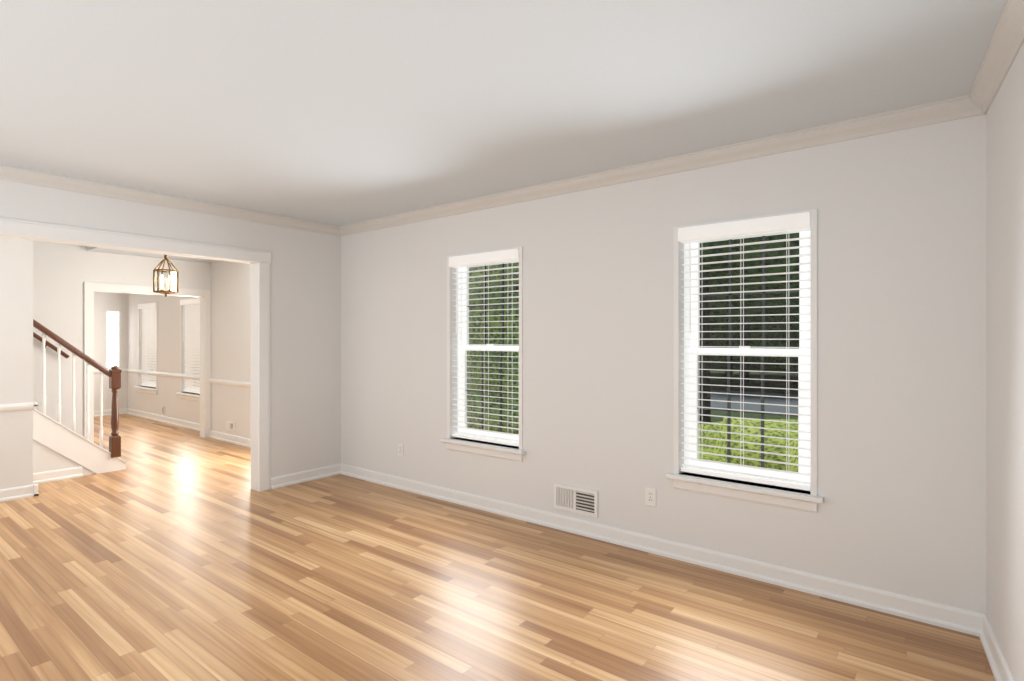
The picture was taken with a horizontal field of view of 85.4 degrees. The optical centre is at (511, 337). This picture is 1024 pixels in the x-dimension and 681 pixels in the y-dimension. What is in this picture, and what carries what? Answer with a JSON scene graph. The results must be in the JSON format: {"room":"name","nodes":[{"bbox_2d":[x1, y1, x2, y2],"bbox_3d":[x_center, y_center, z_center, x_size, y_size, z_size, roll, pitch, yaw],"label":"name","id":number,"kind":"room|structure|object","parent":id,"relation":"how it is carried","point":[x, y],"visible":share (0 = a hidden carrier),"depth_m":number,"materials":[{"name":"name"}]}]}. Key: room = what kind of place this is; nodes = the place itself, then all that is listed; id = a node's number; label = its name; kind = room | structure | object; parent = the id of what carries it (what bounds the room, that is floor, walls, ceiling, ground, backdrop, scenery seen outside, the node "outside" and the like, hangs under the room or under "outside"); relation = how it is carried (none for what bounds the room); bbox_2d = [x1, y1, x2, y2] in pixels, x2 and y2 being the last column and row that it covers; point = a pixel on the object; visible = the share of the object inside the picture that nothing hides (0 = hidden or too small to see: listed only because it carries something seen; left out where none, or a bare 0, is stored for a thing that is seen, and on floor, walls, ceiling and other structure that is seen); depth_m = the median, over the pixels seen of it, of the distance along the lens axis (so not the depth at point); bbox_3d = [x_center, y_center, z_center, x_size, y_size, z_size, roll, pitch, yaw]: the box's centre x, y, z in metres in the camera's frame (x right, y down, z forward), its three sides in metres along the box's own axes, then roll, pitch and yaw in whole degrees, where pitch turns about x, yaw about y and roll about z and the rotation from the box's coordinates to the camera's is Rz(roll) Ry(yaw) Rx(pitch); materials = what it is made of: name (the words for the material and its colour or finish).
{"room":"empty living room","nodes":[
{"label":"empty living room","id":0,"kind":"room"},
{"bbox_2d":[0,237,32,489],"bbox_3d":[-4.950,0.167,4.017,0.460,2.360,2.200,0,0,38],"label":"wall","id":1,"kind":"structure","parent":0,"point":[16,255],"depth_m":4.66,"materials":[{"name":"paint"}]},
{"bbox_2d":[94,291,127,410],"bbox_3d":[-8.277,0.087,8.223,0.150,2.520,4.700,0,0,38],"label":"wall","id":2,"kind":"structure","parent":0,"point":[103,301],"depth_m":9.68,"materials":[{"name":"paint"}]},
{"bbox_2d":[106,311,117,367],"bbox_3d":[-7.061,0.027,9.778,0.040,1.000,0.190,0,0,38],"label":"window","id":3,"kind":"structure","parent":2,"relation":"in","point":[111,316],"depth_m":9.79,"materials":[{"name":"glass"}]},
{"bbox_2d":[33,241,210,436],"bbox_3d":[-5.458,-1.153,5.911,0.120,5.000,4.550,0,0,38],"label":"wall","id":4,"kind":"structure","parent":0,"point":[60,271],"depth_m":6.33,"materials":[{"name":"paint"}]},
{"bbox_2d":[84,282,210,443],"bbox_3d":[-4.580,0.349,7.028,0.156,1.995,1.401,0,0,38],"label":"door frame","id":5,"kind":"structure","parent":4,"relation":"attached to","point":[89,288],"depth_m":7.10,"materials":[{"name":"paint"}]},
{"bbox_2d":[128,293,199,423],"bbox_3d":[-5.492,0.087,8.927,3.660,2.520,0.150,0,0,38],"label":"wall","id":6,"kind":"structure","parent":0,"point":[176,407],"depth_m":8.89,"materials":[{"name":"paint"}]},
{"bbox_2d":[0,369,250,411],"bbox_3d":[-5.659,0.580,6.069,6.630,0.064,4.550,0,0,38],"label":"trim","id":7,"kind":"structure","parent":6,"relation":"attached to","point":[30,405],"depth_m":7.21,"materials":[{"name":"paint"}]},
{"bbox_2d":[134,302,157,394],"bbox_3d":[-6.115,0.168,9.330,0.900,1.516,0.130,0,0,38],"label":"trim","id":8,"kind":"structure","parent":6,"relation":"attached to","point":[145,389],"depth_m":9.10,"materials":[{"name":"paint"}]},
{"bbox_2d":[145,342,155,383],"bbox_3d":[-6.052,0.127,9.411,0.780,1.410,0.064,0,0,38],"label":"window","id":9,"kind":"structure","parent":6,"relation":"in","point":[150,342],"depth_m":9.55,"materials":[{"name":"plastic"}]},
{"bbox_2d":[138,303,155,386],"bbox_3d":[-6.107,0.119,9.341,0.776,1.390,0.085,0,0,38],"label":"blind","id":10,"kind":"object","parent":9,"relation":"attached to","point":[148,311],"visible":0.66,"depth_m":9.36,"materials":[{"name":"white plastic"}]},
{"bbox_2d":[176,297,199,400],"bbox_3d":[-4.740,0.168,8.249,0.900,1.516,0.130,0,0,38],"label":"trim","id":11,"kind":"structure","parent":6,"relation":"attached to","point":[194,396],"depth_m":8.48,"materials":[{"name":"paint"}]},
{"bbox_2d":[180,298,199,393],"bbox_3d":[-4.731,0.119,8.260,0.776,1.390,0.085,0,0,38],"label":"blind","id":12,"kind":"object","parent":6,"relation":"attached to","point":[192,306],"visible":0.65,"depth_m":8.33,"materials":[{"name":"white plastic"}]},
{"bbox_2d":[191,355,199,393],"bbox_3d":[-4.677,0.127,8.329,0.780,1.410,0.064,0,0,38],"label":"window","id":13,"kind":"structure","parent":6,"relation":"in","point":[199,355],"depth_m":8.43,"materials":[{"name":"plastic"}]},
{"bbox_2d":[0,180,340,490],"bbox_3d":[-3.083,0.087,3.885,0.120,2.520,4.300,0,0,38],"label":"wall","id":14,"kind":"structure","parent":0,"point":[305,266],"depth_m":5.05,"materials":[{"name":"paint"}]},
{"bbox_2d":[0,217,270,491],"bbox_3d":[-3.051,0.287,3.925,0.156,2.120,2.723,0,0,38],"label":"door frame","id":15,"kind":"structure","parent":14,"relation":"attached to","point":[8,226],"depth_m":4.59,"materials":[{"name":"paint"}]},
{"bbox_2d":[211,261,250,438],"bbox_3d":[-2.919,-0.023,6.714,3.120,2.740,0.150,0,0,38],"label":"wall","id":16,"kind":"structure","parent":0,"point":[230,281],"depth_m":7.17,"materials":[{"name":"paint"}]},
{"bbox_2d":[226,421,234,430],"bbox_3d":[-3.642,1.137,7.178,0.220,0.110,0.012,0,0,38],"label":"electrical outlet","id":17,"kind":"object","parent":16,"relation":"in","point":[229,425],"visible":1,"depth_m":7.17,"materials":[{"name":"plastic"}]},
{"bbox_2d":[0,414,994,680],"bbox_3d":[-3.499,1.377,4.339,12.364,0.060,4.700,0,0,38],"label":"floor","id":18,"kind":"structure","parent":0,"point":[168,565],"depth_m":2.81,"materials":[{"name":"brown wood"}]},
{"bbox_2d":[33,319,126,483],"bbox_3d":[-5.238,-0.235,5.059,1.274,3.163,2.590,0,0,38],"label":"staircase","id":19,"kind":"structure","parent":18,"relation":"on","point":[59,453],"depth_m":5.34,"materials":[{"name":"paint"}]},
{"bbox_2d":[0,0,1006,262],"bbox_3d":[-3.444,-2.373,4.328,12.264,2.720,4.550,0,0,38],"label":"ceiling","id":20,"kind":"structure","parent":0,"point":[331,112],"depth_m":2.39,"materials":[{"name":"paint"}]},
{"bbox_2d":[153,255,178,296],"bbox_3d":[-3.524,-0.715,5.653,0.223,0.593,0.197,0,0,38],"label":"lantern chandelier","id":21,"kind":"object","parent":20,"relation":"hanging from","point":[173,278],"visible":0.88,"depth_m":5.62,"materials":[{"name":"gold metal"}]},
{"bbox_2d":[341,114,986,613],"bbox_3d":[0.278,0.087,4.073,5.170,2.520,0.150,0,0,38],"label":"wall","id":22,"kind":"structure","parent":0,"point":[902,214],"depth_m":3.22,"materials":[{"name":"paint"}]},
{"bbox_2d":[398,443,403,456],"bbox_3d":[-0.999,1.005,4.975,0.070,0.115,0.010,0,0,38],"label":"room outlet","id":23,"kind":"object","parent":22,"relation":"attached to","point":[400,446],"visible":1,"depth_m":4.97,"materials":[{"name":"plastic"}]},
{"bbox_2d":[440,247,525,461],"bbox_3d":[-0.222,0.123,4.380,0.840,1.606,0.130,0,0,38],"label":"trim","id":24,"kind":"structure","parent":22,"relation":"attached to","point":[491,450],"depth_m":4.31,"materials":[{"name":"paint"}]},
{"bbox_2d":[458,262,518,441],"bbox_3d":[-0.159,0.082,4.460,0.720,1.500,0.064,0,0,38],"label":"living room window","id":25,"kind":"structure","parent":22,"relation":"in","point":[462,361],"depth_m":4.62,"materials":[{"name":"plastic"}]},
{"bbox_2d":[449,249,518,445],"bbox_3d":[-0.213,0.074,4.390,0.716,1.480,0.085,0,0,38],"label":"blind","id":26,"kind":"object","parent":25,"relation":"attached to","point":[505,256],"visible":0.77,"depth_m":4.39,"materials":[{"name":"white plastic"}]},
{"bbox_2d":[0,408,1013,680],"bbox_3d":[-3.523,1.298,4.388,12.064,0.097,4.553,0,0,38],"label":"baseboard","id":27,"kind":"structure","parent":22,"relation":"attached to","point":[933,613],"depth_m":3.35,"materials":[{"name":"paint"}]},
{"bbox_2d":[0,0,1023,235],"bbox_3d":[-0.949,-1.053,2.203,5.314,0.080,4.307,0,0,38],"label":"crown molding","id":28,"kind":"structure","parent":22,"relation":"attached to","point":[1007,39],"depth_m":3.34,"materials":[{"name":"paint"}]},
{"bbox_2d":[554,483,597,516],"bbox_3d":[0.439,1.119,3.843,0.350,0.175,0.012,0,0,38],"label":"air vent","id":29,"kind":"object","parent":22,"relation":"in","point":[584,501],"visible":1,"depth_m":3.83,"materials":[{"name":"plastic"}]},
{"bbox_2d":[645,487,655,506],"bbox_3d":[0.874,1.004,3.502,0.070,0.115,0.010,0,0,38],"label":"room outlet","id":30,"kind":"object","parent":22,"relation":"attached to","point":[650,493],"visible":1,"depth_m":3.50,"materials":[{"name":"plastic"}]},
{"bbox_2d":[666,209,823,512],"bbox_3d":[1.309,0.123,3.176,0.840,1.606,0.130,0,0,38],"label":"trim","id":31,"kind":"structure","parent":22,"relation":"attached to","point":[778,497],"depth_m":3.06,"materials":[{"name":"paint"}]},
{"bbox_2d":[684,231,809,484],"bbox_3d":[1.372,0.082,3.256,0.720,1.500,0.064,0,0,38],"label":"living room window","id":32,"kind":"structure","parent":22,"relation":"in","point":[693,352],"depth_m":3.27,"materials":[{"name":"plastic"}]},
{"bbox_2d":[678,212,809,490],"bbox_3d":[1.317,0.074,3.187,0.716,1.480,0.085,0,0,38],"label":"blind","id":33,"kind":"object","parent":32,"relation":"attached to","point":[798,222],"visible":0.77,"depth_m":3.16,"materials":[{"name":"white plastic"}]},
{"bbox_2d":[987,43,1023,680],"bbox_3d":[1.036,0.087,0.647,0.357,2.520,4.621,0,0,36],"label":"wall","id":34,"kind":"structure","parent":0,"point":[1005,115],"depth_m":2.16,"materials":[{"name":"paint"}]},
{"label":"outside","id":35,"kind":"structure","parent":0,"visible":0},
{"bbox_2d":[710,365,797,421],"bbox_3d":[19.976,2.097,33.121,90.000,0.200,69.830,0,0,38],"label":"lawn","id":36,"kind":"structure","parent":35,"point":[779,375],"depth_m":24.36,"materials":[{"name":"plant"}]},
{"bbox_2d":[513,233,798,423],"bbox_3d":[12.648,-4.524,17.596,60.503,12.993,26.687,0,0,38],"label":"tree","id":37,"kind":"object","parent":36,"relation":"on","point":[790,260],"visible":0.06,"depth_m":12.07,"materials":[{"name":"green plant"}]},
{"bbox_2d":[710,307,798,369],"bbox_3d":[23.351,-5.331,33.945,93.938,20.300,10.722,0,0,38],"label":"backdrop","id":38,"kind":"structure","parent":36,"relation":"on","point":[714,359],"depth_m":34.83,"materials":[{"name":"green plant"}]},
{"bbox_3d":[2.245,1.990,7.329,20.000,0.006,7.300,0,0,38],"label":"mulch bed","id":39,"kind":"object","parent":36,"relation":"on","visible":0},
{"bbox_2d":[467,262,518,433],"bbox_3d":[-0.212,0.061,8.007,2.594,3.853,2.147,0,0,38],"label":"ornamental tree","id":40,"kind":"object","parent":39,"relation":"on","point":[512,329],"visible":0.31,"depth_m":7.04,"materials":[{"name":"green plant"}]},
{"bbox_2d":[698,417,797,471],"bbox_3d":[4.674,1.317,4.458,8.240,1.544,4.552,0,0,38],"label":"hedge","id":41,"kind":"object","parent":39,"relation":"on","point":[734,421],"visible":0.09,"depth_m":4.94,"materials":[{"name":"green plant"}]},
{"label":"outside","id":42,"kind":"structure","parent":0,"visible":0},
{"bbox_2d":[710,390,797,413],"bbox_3d":[7.718,1.980,17.527,90.000,0.025,5.500,0,0,38],"label":"asphalt","id":43,"kind":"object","parent":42,"point":[714,396],"visible":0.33,"depth_m":17.19,"materials":[{"name":"grey asphalt"}]}
]}

